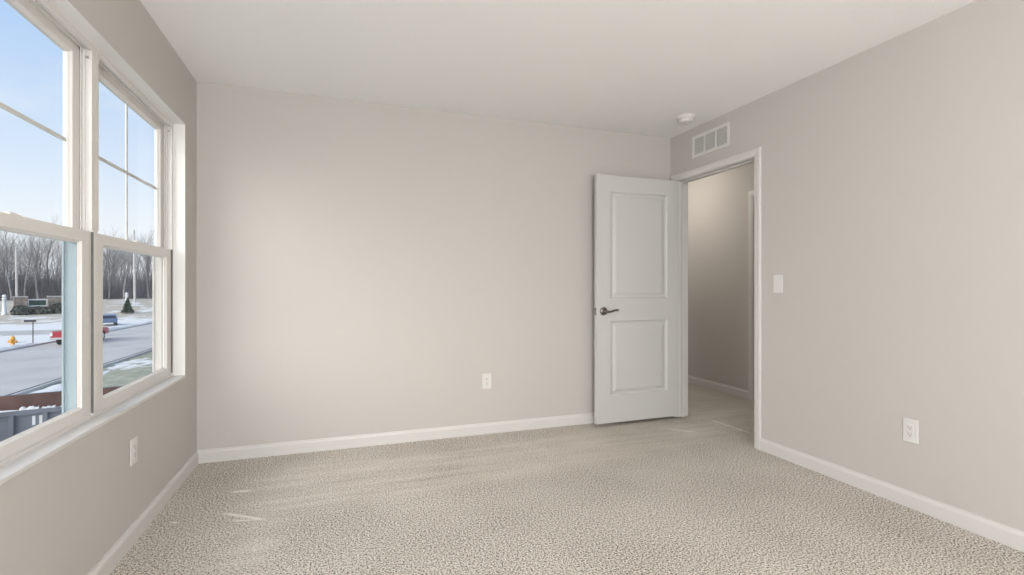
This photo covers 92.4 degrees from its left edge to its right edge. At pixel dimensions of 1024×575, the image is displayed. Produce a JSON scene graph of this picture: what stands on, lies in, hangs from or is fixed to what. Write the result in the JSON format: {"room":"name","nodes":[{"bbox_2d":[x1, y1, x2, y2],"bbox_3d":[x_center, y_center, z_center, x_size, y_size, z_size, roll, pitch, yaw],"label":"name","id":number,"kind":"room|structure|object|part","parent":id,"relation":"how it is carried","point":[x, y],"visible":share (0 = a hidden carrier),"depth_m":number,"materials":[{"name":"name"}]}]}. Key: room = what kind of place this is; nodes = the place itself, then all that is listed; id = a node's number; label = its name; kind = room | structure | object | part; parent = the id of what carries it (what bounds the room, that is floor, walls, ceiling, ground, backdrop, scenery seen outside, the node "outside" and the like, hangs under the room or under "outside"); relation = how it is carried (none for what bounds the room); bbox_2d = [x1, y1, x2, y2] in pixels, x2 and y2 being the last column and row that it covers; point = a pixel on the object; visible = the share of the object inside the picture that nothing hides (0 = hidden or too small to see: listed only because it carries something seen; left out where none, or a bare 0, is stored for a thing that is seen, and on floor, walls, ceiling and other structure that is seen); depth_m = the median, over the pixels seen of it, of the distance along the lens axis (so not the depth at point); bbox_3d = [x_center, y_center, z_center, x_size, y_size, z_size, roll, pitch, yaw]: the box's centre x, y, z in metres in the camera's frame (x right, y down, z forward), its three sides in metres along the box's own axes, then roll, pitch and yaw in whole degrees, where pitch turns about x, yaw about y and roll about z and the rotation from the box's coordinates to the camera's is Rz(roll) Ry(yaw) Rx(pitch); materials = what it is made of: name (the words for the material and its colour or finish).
{"room":"empty bedroom","nodes":[
{"label":"empty bedroom","id":0,"kind":"room"},
{"bbox_2d":[0,0,196,574],"bbox_3d":[-1.083,-0.066,0.246,0.150,2.500,6.310,0,0,-19],"label":"wall","id":1,"kind":"structure","parent":0,"point":[61,515],"depth_m":2.05,"materials":[{"name":"grey paint"}]},
{"bbox_2d":[0,0,184,466],"bbox_3d":[-1.694,-0.218,1.958,0.172,1.496,1.954,0,0,-19],"label":"window","id":2,"kind":"structure","parent":1,"relation":"in","point":[77,232],"depth_m":1.91,"materials":[{"name":"white plastic"}]},
{"bbox_3d":[-1.561,-0.559,1.487,0.026,0.766,0.929,0,0,-19],"label":"sash","id":3,"kind":"part","parent":2,"relation":"part of","materials":[{"name":"white plastic"}]},
{"bbox_3d":[-1.531,0.143,1.498,0.034,0.728,0.935,0,0,-19],"label":"sash","id":4,"kind":"part","parent":2,"relation":"part of","materials":[{"name":"white plastic"}]},
{"bbox_3d":[-1.562,0.518,1.487,0.108,0.023,0.937,0,0,-19],"label":"sill","id":5,"kind":"part","parent":2,"relation":"part of","materials":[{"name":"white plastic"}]},
{"bbox_2d":[0,375,185,485],"bbox_3d":[-1.644,0.526,1.976,0.074,0.016,1.954,0,0,-19],"label":"window sill","id":6,"kind":"structure","parent":1,"relation":"attached to","point":[19,465],"depth_m":1.73,"materials":[{"name":"grey paint"}]},
{"bbox_2d":[130,435,136,466],"bbox_3d":[-1.676,0.724,2.178,0.008,0.118,0.072,0,0,-19],"label":"electrical outlet","id":7,"kind":"object","parent":1,"relation":"attached to","point":[133,442],"visible":1,"depth_m":2.16,"materials":[{"name":"white plastic"}]},
{"bbox_2d":[133,442,135,458],"bbox_3d":[-1.674,0.724,2.178,0.003,0.067,0.033,0,0,-19],"label":"receptacle","id":8,"kind":"object","parent":7,"relation":"attached to","point":[134,443],"depth_m":2.17,"materials":[{"name":"grey plastic"}]},
{"bbox_2d":[95,47,172,416],"bbox_3d":[-1.883,-0.218,2.410,0.113,1.496,0.977,0,0,-19],"label":"window","id":9,"kind":"structure","parent":1,"relation":"in","point":[107,74],"depth_m":2.55,"materials":[{"name":"white plastic"}]},
{"bbox_3d":[-1.884,-0.559,2.409,0.026,0.766,0.929,0,0,-19],"label":"sash","id":10,"kind":"part","parent":9,"relation":"part of","materials":[{"name":"white plastic"}]},
{"bbox_3d":[-1.885,0.518,2.409,0.108,0.023,0.937,0,0,-19],"label":"sill","id":11,"kind":"part","parent":9,"relation":"part of","materials":[{"name":"white plastic"}]},
{"bbox_3d":[-1.854,0.143,2.420,0.034,0.728,0.935,0,0,-19],"label":"sash","id":12,"kind":"part","parent":9,"relation":"part of","materials":[{"name":"white plastic"}]},
{"bbox_2d":[87,451,197,574],"bbox_3d":[-1.006,1.083,0.273,0.014,0.083,6.052,0,0,-19],"label":"baseboard","id":13,"kind":"structure","parent":1,"relation":"attached to","point":[114,555],"depth_m":2.24,"materials":[{"name":"grey paint"}]},
{"bbox_2d":[197,82,669,449],"bbox_3d":[-0.328,-0.066,3.792,3.619,2.500,0.115,0,0,-19],"label":"wall","id":14,"kind":"structure","parent":0,"point":[362,267],"depth_m":3.54,"materials":[{"name":"grey paint"}]},
{"bbox_2d":[196,413,594,463],"bbox_3d":[-0.307,1.083,3.731,3.619,0.083,0.014,0,0,-19],"label":"baseboard","id":15,"kind":"structure","parent":14,"relation":"attached to","point":[344,442],"depth_m":3.51,"materials":[{"name":"grey paint"}]},
{"bbox_2d":[482,373,490,388],"bbox_3d":[-0.193,0.719,3.774,0.072,0.118,0.008,0,0,-19],"label":"electrical outlet","id":16,"kind":"object","parent":14,"relation":"attached to","point":[486,377],"visible":1,"depth_m":3.77,"materials":[{"name":"white plastic"}]},
{"bbox_2d":[485,377,488,385],"bbox_3d":[-0.193,0.719,3.772,0.033,0.067,0.003,0,0,-19],"label":"receptacle","id":17,"kind":"object","parent":16,"relation":"attached to","point":[486,378],"depth_m":3.77,"materials":[{"name":"grey plastic"}]},
{"bbox_2d":[140,0,975,137],"bbox_3d":[0.895,-1.366,1.982,5.031,0.100,8.280,0,0,-19],"label":"ceiling","id":18,"kind":"structure","parent":0,"point":[622,66],"depth_m":2.73,"materials":[{"name":"white paint"}]},
{"bbox_2d":[676,114,695,124],"bbox_3d":[1.344,-1.290,3.787,0.144,0.052,0.144,0,0,-19],"label":"smoke detector","id":19,"kind":"object","parent":18,"relation":"attached to","point":[684,119],"visible":1,"depth_m":3.75,"materials":[{"name":"white plastic"}]},
{"bbox_3d":[1.344,-1.310,3.787,0.144,0.012,0.144,0,0,-19],"label":"plate","id":20,"kind":"part","parent":19,"relation":"part of","materials":[{"name":"white plastic"}]},
{"bbox_2d":[110,383,1023,574],"bbox_3d":[0.911,1.154,1.988,4.766,0.060,8.050,0,0,-19],"label":"floor","id":21,"kind":"structure","parent":0,"point":[692,494],"depth_m":2.42,"materials":[{"name":"carpet"}]},
{"bbox_2d":[688,163,753,389],"bbox_3d":[2.545,-0.066,4.706,0.115,2.500,4.000,0,0,-19],"label":"wall","id":22,"kind":"structure","parent":0,"point":[717,203],"depth_m":5.36,"materials":[{"name":"grey paint"}]},
{"bbox_2d":[688,375,747,398],"bbox_3d":[2.106,1.083,5.765,0.014,0.083,1.710,0,0,-19],"label":"baseboard","id":23,"kind":"structure","parent":22,"relation":"attached to","point":[728,389],"depth_m":5.33,"materials":[{"name":"grey paint"}]},
{"bbox_2d":[748,190,753,399],"bbox_3d":[2.542,0.077,4.517,0.017,2.094,0.924,0,0,-19],"label":"door frame","id":24,"kind":"structure","parent":22,"relation":"in","point":[750,193],"depth_m":4.92,"materials":[{"name":"grey paint"}]},
{"bbox_2d":[670,0,1023,530],"bbox_3d":[2.132,-0.066,2.415,0.115,2.500,8.050,0,0,-19],"label":"wall","id":25,"kind":"structure","parent":0,"point":[892,172],"depth_m":2.54,"materials":[{"name":"grey paint"}]},
{"bbox_2d":[595,174,678,423],"bbox_3d":[1.048,0.094,4.086,0.822,2.006,0.148,0,0,-20],"label":"door","id":26,"kind":"structure","parent":25,"relation":"in","point":[637,219],"depth_m":4.06,"materials":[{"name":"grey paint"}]},
{"bbox_3d":[0.741,0.191,3.940,0.067,0.067,0.028,0,0,-20],"label":"handle","id":27,"kind":"part","parent":26,"relation":"part of","materials":[{"name":"silver metal"}]},
{"bbox_3d":[0.799,0.188,3.932,0.122,0.032,0.030,0,0,-20],"label":"lever","id":28,"kind":"part","parent":26,"relation":"part of","materials":[{"name":"silver metal"}]},
{"bbox_2d":[692,121,729,158],"bbox_3d":[1.559,-1.153,3.865,0.009,0.178,0.411,0,0,-19],"label":"air vent","id":29,"kind":"object","parent":25,"relation":"in","point":[716,138],"visible":1,"depth_m":3.85,"materials":[{"name":"grey metal"}]},
{"bbox_2d":[671,147,760,449],"bbox_3d":[1.621,0.074,3.874,0.149,2.099,0.967,0,0,-19],"label":"door frame","id":30,"kind":"structure","parent":25,"relation":"attached to","point":[753,155],"depth_m":4.03,"materials":[{"name":"grey paint"}]},
{"bbox_2d":[774,275,782,292],"bbox_3d":[1.768,-0.023,3.265,0.010,0.118,0.072,0,0,-19],"label":"light switch","id":31,"kind":"object","parent":25,"relation":"attached to","point":[778,279],"visible":1,"depth_m":3.26,"materials":[{"name":"white plastic"}]},
{"bbox_2d":[760,438,1023,551],"bbox_3d":[2.558,1.083,1.002,0.014,0.083,5.073,0,0,-19],"label":"baseboard","id":32,"kind":"structure","parent":25,"relation":"attached to","point":[1009,536],"depth_m":2.52,"materials":[{"name":"grey paint"}]},
{"bbox_2d":[903,418,918,443],"bbox_3d":[2.035,0.732,2.507,0.008,0.118,0.072,0,0,-19],"label":"electrical outlet","id":33,"kind":"object","parent":25,"relation":"attached to","point":[910,427],"visible":1,"depth_m":2.50,"materials":[{"name":"white plastic"}]},
{"bbox_2d":[907,424,913,437],"bbox_3d":[2.033,0.732,2.507,0.003,0.067,0.033,0,0,-19],"label":"receptacle","id":34,"kind":"object","parent":33,"relation":"attached to","point":[910,427],"depth_m":2.50,"materials":[{"name":"white plastic"}]},
{"label":"outside","id":35,"kind":"structure","parent":0,"visible":0},
{"bbox_2d":[0,298,151,392],"bbox_3d":[-91.707,3.580,63.244,128.700,2.100,240.000,0,0,-19],"label":"ground","id":36,"kind":"structure","parent":35,"point":[125,372],"depth_m":59.83,"materials":[{"name":"white snow"}]},
{"bbox_2d":[1,295,6,314],"bbox_3d":[-76.579,2.609,74.051,0.680,3.100,0.680,0,0,-19],"label":"pillar","id":37,"kind":"structure","parent":36,"relation":"on","point":[4,310],"depth_m":73.90,"materials":[{"name":"white paint"}]},
{"bbox_2d":[0,240,11,273],"bbox_3d":[-95.668,-4.000,91.332,5.935,13.222,5.488,0,0,2],"label":"bare tree","id":38,"kind":"object","parent":36,"relation":"on","point":[1,259],"visible":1,"depth_m":91.81,"materials":[{"name":"grey plant"}]},
{"bbox_2d":[8,335,17,344],"bbox_3d":[-38.380,4.155,37.734,0.493,0.950,0.488,0,0,24],"label":"fire hydrant","id":39,"kind":"object","parent":36,"relation":"on","point":[11,340],"visible":0.89,"depth_m":37.64,"materials":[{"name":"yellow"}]},
{"bbox_2d":[0,233,26,300],"bbox_3d":[-97.165,-4.642,92.796,6.664,14.515,9.425,0,0,4],"label":"bare tree","id":40,"kind":"object","parent":36,"relation":"on","point":[12,262],"visible":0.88,"depth_m":94.37,"materials":[{"name":"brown plant"}]},
{"bbox_2d":[0,237,28,284],"bbox_3d":[-110.213,-4.617,109.396,5.542,14.457,5.993,0,0,16],"label":"bare tree","id":41,"kind":"object","parent":36,"relation":"on","point":[17,237],"visible":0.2,"depth_m":108.91,"materials":[{"name":"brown plant"}]},
{"bbox_2d":[15,248,17,295],"bbox_3d":[-83.811,-1.768,83.068,0.429,9.852,0.338,0,0,-19],"label":"utility pole","id":42,"kind":"object","parent":36,"relation":"on","point":[16,266],"visible":0.83,"depth_m":82.97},
{"bbox_2d":[0,231,33,299],"bbox_3d":[-100.042,-6.477,97.248,7.895,18.184,7.300,0,0,-5],"label":"bare tree","id":43,"kind":"object","parent":36,"relation":"on","point":[8,261],"visible":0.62,"depth_m":98.04,"materials":[{"name":"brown plant"}]},
{"bbox_2d":[9,305,29,314],"bbox_3d":[-75.131,3.507,74.991,2.380,1.695,1.983,0,0,-19],"label":"leafy shrub","id":44,"kind":"object","parent":36,"relation":"on","point":[20,309],"visible":1,"depth_m":74.55,"materials":[{"name":"green plant"}]},
{"bbox_2d":[9,241,32,291],"bbox_3d":[-102.777,-3.773,102.466,8.197,12.774,5.796,0,0,42],"label":"bare tree","id":45,"kind":"object","parent":36,"relation":"on","point":[20,266],"visible":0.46,"depth_m":103.31,"materials":[{"name":"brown plant"}]},
{"bbox_2d":[0,342,43,350],"bbox_3d":[-36.588,4.442,33.807,1.307,0.395,16.000,0,0,-19],"label":"snow bank","id":46,"kind":"object","parent":36,"relation":"on","point":[28,343],"visible":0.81,"depth_m":37.07,"materials":[{"name":"white snow"}]},
{"bbox_2d":[14,235,43,295],"bbox_3d":[-97.308,-5.638,99.914,7.168,16.512,10.138,0,0,-23],"label":"bare tree","id":47,"kind":"object","parent":36,"relation":"on","point":[32,240],"visible":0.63,"depth_m":98.04,"materials":[{"name":"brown plant"}]},
{"bbox_2d":[24,320,35,342],"bbox_3d":[-39.703,3.650,40.450,0.750,1.960,0.069,0,0,-29],"label":"sign post","id":48,"kind":"object","parent":36,"relation":"on","point":[32,321],"visible":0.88,"depth_m":40.50,"materials":[{"name":"black metal"}]},
{"bbox_3d":[-39.550,3.655,40.536,0.069,1.950,0.069,0,0,-29],"label":"post","id":49,"kind":"part","parent":48,"relation":"part of","materials":[{"name":"black metal"}]},
{"bbox_2d":[7,237,54,298],"bbox_3d":[-91.091,-5.200,93.519,5.978,15.638,9.073,0,0,-9],"label":"bare tree","id":50,"kind":"object","parent":36,"relation":"on","point":[31,242],"visible":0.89,"depth_m":94.50,"materials":[{"name":"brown plant"}]},
{"bbox_2d":[29,306,44,313],"bbox_3d":[-74.142,3.605,76.655,2.222,1.436,1.823,0,0,-19],"label":"leafy shrub","id":51,"kind":"object","parent":36,"relation":"on","point":[37,309],"visible":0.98,"depth_m":76.21,"materials":[{"name":"green plant"}]},
{"bbox_2d":[13,296,61,308],"bbox_3d":[-75.477,2.674,78.143,1.320,2.600,5.670,0,0,44],"label":"sign","id":52,"kind":"object","parent":36,"relation":"on","point":[17,300],"visible":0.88,"depth_m":77.82,"materials":[{"name":"beige stone"}]},
{"bbox_3d":[-75.491,2.424,78.128,0.120,0.800,1.950,0,0,44],"label":"sign panel","id":53,"kind":"part","parent":52,"relation":"part of","materials":[{"name":"teal"}]},
{"bbox_3d":[-75.478,2.424,78.143,0.240,1.200,2.310,0,0,44],"label":"sign frame","id":54,"kind":"part","parent":52,"relation":"part of","materials":[{"name":"white paint"}]},
{"bbox_2d":[19,213,62,289],"bbox_3d":[-97.719,-6.601,102.253,6.582,18.446,9.991,0,0,11],"label":"bare tree","id":55,"kind":"object","parent":36,"relation":"on","point":[50,247],"visible":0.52,"depth_m":103.53,"materials":[{"name":"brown plant"}]},
{"bbox_2d":[21,237,60,289],"bbox_3d":[-105.908,-4.918,110.664,9.374,15.069,6.628,0,0,13],"label":"bare tree","id":56,"kind":"object","parent":36,"relation":"on","point":[38,237],"visible":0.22,"depth_m":111.06,"materials":[{"name":"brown plant"}]},
{"bbox_2d":[29,242,55,281],"bbox_3d":[-102.484,-4.742,107.426,7.594,14.719,5.003,0,0,1],"label":"bare tree","id":57,"kind":"object","parent":36,"relation":"on","point":[36,242],"visible":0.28,"depth_m":106.69,"materials":[{"name":"grey plant"}]},
{"bbox_2d":[41,307,53,313],"bbox_3d":[-73.611,3.655,77.410,2.662,1.327,2.169,0,0,-19],"label":"leafy shrub","id":58,"kind":"object","parent":36,"relation":"on","point":[47,310],"visible":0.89,"depth_m":77.04,"materials":[{"name":"green plant"}]},
{"bbox_2d":[37,240,61,274],"bbox_3d":[-106.672,-5.722,113.410,8.875,16.684,5.847,0,0,-24],"label":"bare tree","id":59,"kind":"object","parent":36,"relation":"on","point":[56,240],"visible":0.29,"depth_m":114.15,"materials":[{"name":"grey plant"}]},
{"bbox_2d":[45,241,61,294],"bbox_3d":[-98.882,-4.732,107.981,8.748,14.685,7.357,0,0,-30],"label":"bare tree","id":60,"kind":"object","parent":36,"relation":"on","point":[60,270],"visible":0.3,"depth_m":108.19,"materials":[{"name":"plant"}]},
{"bbox_2d":[49,302,61,313],"bbox_3d":[-72.515,3.360,78.400,2.456,1.965,2.088,0,0,-19],"label":"leafy shrub","id":61,"kind":"object","parent":36,"relation":"on","point":[57,307],"visible":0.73,"depth_m":77.86,"materials":[{"name":"green plant"}]},
{"bbox_2d":[27,370,109,393],"bbox_3d":[-20.654,4.563,21.904,1.377,0.153,12.000,0,0,-19],"label":"snow bank","id":62,"kind":"object","parent":36,"relation":"on","point":[58,387],"visible":0.25,"depth_m":21.96,"materials":[{"name":"white snow"}]},
{"bbox_2d":[0,323,151,352],"bbox_3d":[-38.025,4.650,39.661,0.160,0.300,160.000,0,0,-19],"label":"curb","id":63,"kind":"object","parent":36,"relation":"on","point":[146,323],"visible":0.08,"depth_m":39.56,"materials":[{"name":"concrete"}]},
{"bbox_2d":[0,255,151,300],"bbox_3d":[-114.670,-2.135,101.397,81.658,9.503,59.327,0,0,-19],"label":"brushwood","id":64,"kind":"object","parent":36,"relation":"on","point":[54,284],"visible":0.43,"depth_m":105.97,"materials":[{"name":"plant"}]},
{"bbox_2d":[12,349,151,394],"bbox_3d":[-28.767,4.650,42.903,0.160,0.300,160.000,0,0,-19],"label":"curb","id":65,"kind":"object","parent":36,"relation":"on","point":[150,350],"depth_m":23.76,"materials":[{"name":"concrete"}]},
{"bbox_2d":[103,229,116,281],"bbox_3d":[-95.126,-5.609,116.320,7.017,16.445,6.488,0,0,42],"label":"bare tree","id":66,"kind":"object","parent":36,"relation":"on","point":[103,229],"visible":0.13,"depth_m":115.40,"materials":[{"name":"grey plant"}]},
{"bbox_2d":[103,314,117,324],"bbox_3d":[-49.725,3.958,60.430,1.674,1.344,4.001,0,0,-42],"label":"car","id":67,"kind":"object","parent":36,"relation":"on","point":[107,318],"visible":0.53,"depth_m":59.15,"materials":[{"name":"blue paint"}]},
{"bbox_2d":[103,249,123,298],"bbox_3d":[-85.288,-4.330,104.580,5.952,13.882,5.503,0,0,24],"label":"bare tree","id":68,"kind":"object","parent":36,"relation":"on","point":[106,263],"visible":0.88,"depth_m":103.64,"materials":[{"name":"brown plant"}]},
{"bbox_2d":[103,234,125,280],"bbox_3d":[-91.570,-4.848,110.959,7.252,14.916,6.539,0,0,27],"label":"bare tree","id":69,"kind":"object","parent":36,"relation":"on","point":[105,234],"visible":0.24,"depth_m":110.19,"materials":[{"name":"grey plant"}]},
{"bbox_2d":[105,226,130,298],"bbox_3d":[-87.609,-5.719,109.430,6.627,16.664,7.167,0,0,-35],"label":"bare tree","id":70,"kind":"object","parent":36,"relation":"on","point":[111,254],"visible":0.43,"depth_m":108.29,"materials":[{"name":"grey plant"}]},
{"bbox_2d":[115,251,126,284],"bbox_3d":[-91.802,-3.957,115.262,5.714,13.143,8.081,0,0,-41],"label":"bare tree","id":71,"kind":"object","parent":36,"relation":"on","point":[121,251],"visible":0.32,"depth_m":116.25,"materials":[{"name":"grey plant"}]},
{"bbox_2d":[121,297,134,312],"bbox_3d":[-64.343,2.965,82.133,2.096,2.739,2.022,0,0,-19],"label":"evergreen","id":72,"kind":"object","parent":36,"relation":"on","point":[127,307],"visible":1,"depth_m":81.98,"materials":[{"name":"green plant"}]},
{"bbox_2d":[115,233,143,298],"bbox_3d":[-84.039,-4.968,108.350,6.591,15.169,9.321,0,0,-15],"label":"bare tree","id":73,"kind":"object","parent":36,"relation":"on","point":[124,257],"visible":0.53,"depth_m":106.53,"materials":[{"name":"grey plant"}]},
{"bbox_2d":[109,320,151,329],"bbox_3d":[-46.380,4.439,61.634,1.302,0.402,37.000,0,0,-19],"label":"snow bank","id":74,"kind":"object","parent":36,"relation":"on","point":[145,322],"visible":0.32,"depth_m":56.81,"materials":[{"name":"white snow"}]},
{"bbox_2d":[133,230,135,301],"bbox_3d":[-74.070,-4.212,96.333,0.574,14.253,0.437,0,0,-19],"label":"utility pole","id":75,"kind":"object","parent":36,"relation":"on","point":[134,261],"visible":1,"depth_m":96.17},
{"bbox_2d":[118,236,153,273],"bbox_3d":[-84.620,-5.613,112.731,9.781,16.461,6.916,0,0,-24],"label":"bare tree","id":76,"kind":"object","parent":36,"relation":"on","point":[145,236],"visible":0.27,"depth_m":112.44,"materials":[{"name":"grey plant"}]},
{"bbox_2d":[127,253,151,276],"bbox_3d":[-89.017,-4.126,117.721,7.600,13.485,5.007,0,0,-44],"label":"bare tree","id":77,"kind":"object","parent":36,"relation":"on","point":[131,253],"visible":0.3,"depth_m":116.84,"materials":[{"name":"grey plant"}]},
{"bbox_2d":[126,227,153,298],"bbox_3d":[-81.255,-5.759,108.178,6.448,16.758,9.787,0,0,15],"label":"bare tree","id":78,"kind":"object","parent":36,"relation":"on","point":[147,257],"visible":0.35,"depth_m":109.32,"materials":[{"name":"grey plant"}]},
{"bbox_2d":[138,232,151,297],"bbox_3d":[-84.864,-5.254,115.279,5.808,15.747,8.816,0,0,4],"label":"bare tree","id":79,"kind":"object","parent":36,"relation":"on","point":[140,232],"visible":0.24,"depth_m":113.94,"materials":[{"name":"grey plant"}]},
{"bbox_2d":[140,239,151,272],"bbox_3d":[-94.087,-5.344,125.041,9.171,15.927,6.042,0,0,26],"label":"bare tree","id":80,"kind":"object","parent":36,"relation":"on","point":[145,239],"visible":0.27,"depth_m":124.70,"materials":[{"name":"grey plant"}]},
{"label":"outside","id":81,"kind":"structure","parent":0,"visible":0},
{"bbox_2d":[0,324,151,395],"bbox_3d":[-33.396,4.703,41.282,9.650,0.195,160.000,0,0,-19],"label":"road","id":82,"kind":"structure","parent":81,"point":[23,368],"depth_m":32.30,"materials":[{"name":"grey asphalt"}]},
{"bbox_2d":[5,348,151,395],"bbox_3d":[-29.041,4.650,42.807,0.420,0.100,160.000,0,0,-19],"label":"gutter","id":83,"kind":"object","parent":82,"relation":"on","point":[151,348],"depth_m":24.03,"materials":[{"name":"grey concrete"}]},
{"bbox_2d":[49,327,108,344],"bbox_3d":[-36.244,3.695,41.323,1.900,1.820,5.760,0,0,-20],"label":"pickup truck","id":84,"kind":"object","parent":82,"relation":"on","point":[54,335],"visible":0.35,"depth_m":38.65,"materials":[{"name":"red paint"}]},
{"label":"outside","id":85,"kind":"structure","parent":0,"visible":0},
{"bbox_2d":[0,330,57,335],"bbox_3d":[-60.172,4.703,46.474,37.140,0.194,6.500,0,0,-19],"label":"street","id":86,"kind":"structure","parent":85,"point":[23,332],"depth_m":50.26,"materials":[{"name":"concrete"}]},
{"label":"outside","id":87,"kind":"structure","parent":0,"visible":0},
{"bbox_3d":[-12.225,4.701,10.870,9.890,0.198,10.600,0,0,-19],"label":"driveway","id":88,"kind":"object","parent":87,"visible":0},
{"bbox_2d":[0,386,121,441],"bbox_3d":[-14.306,3.774,12.326,7.120,1.653,2.590,0,0,-32],"label":"dumpster","id":89,"kind":"object","parent":88,"relation":"on","point":[19,413],"visible":0.27,"depth_m":12.46,"materials":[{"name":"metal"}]}
]}

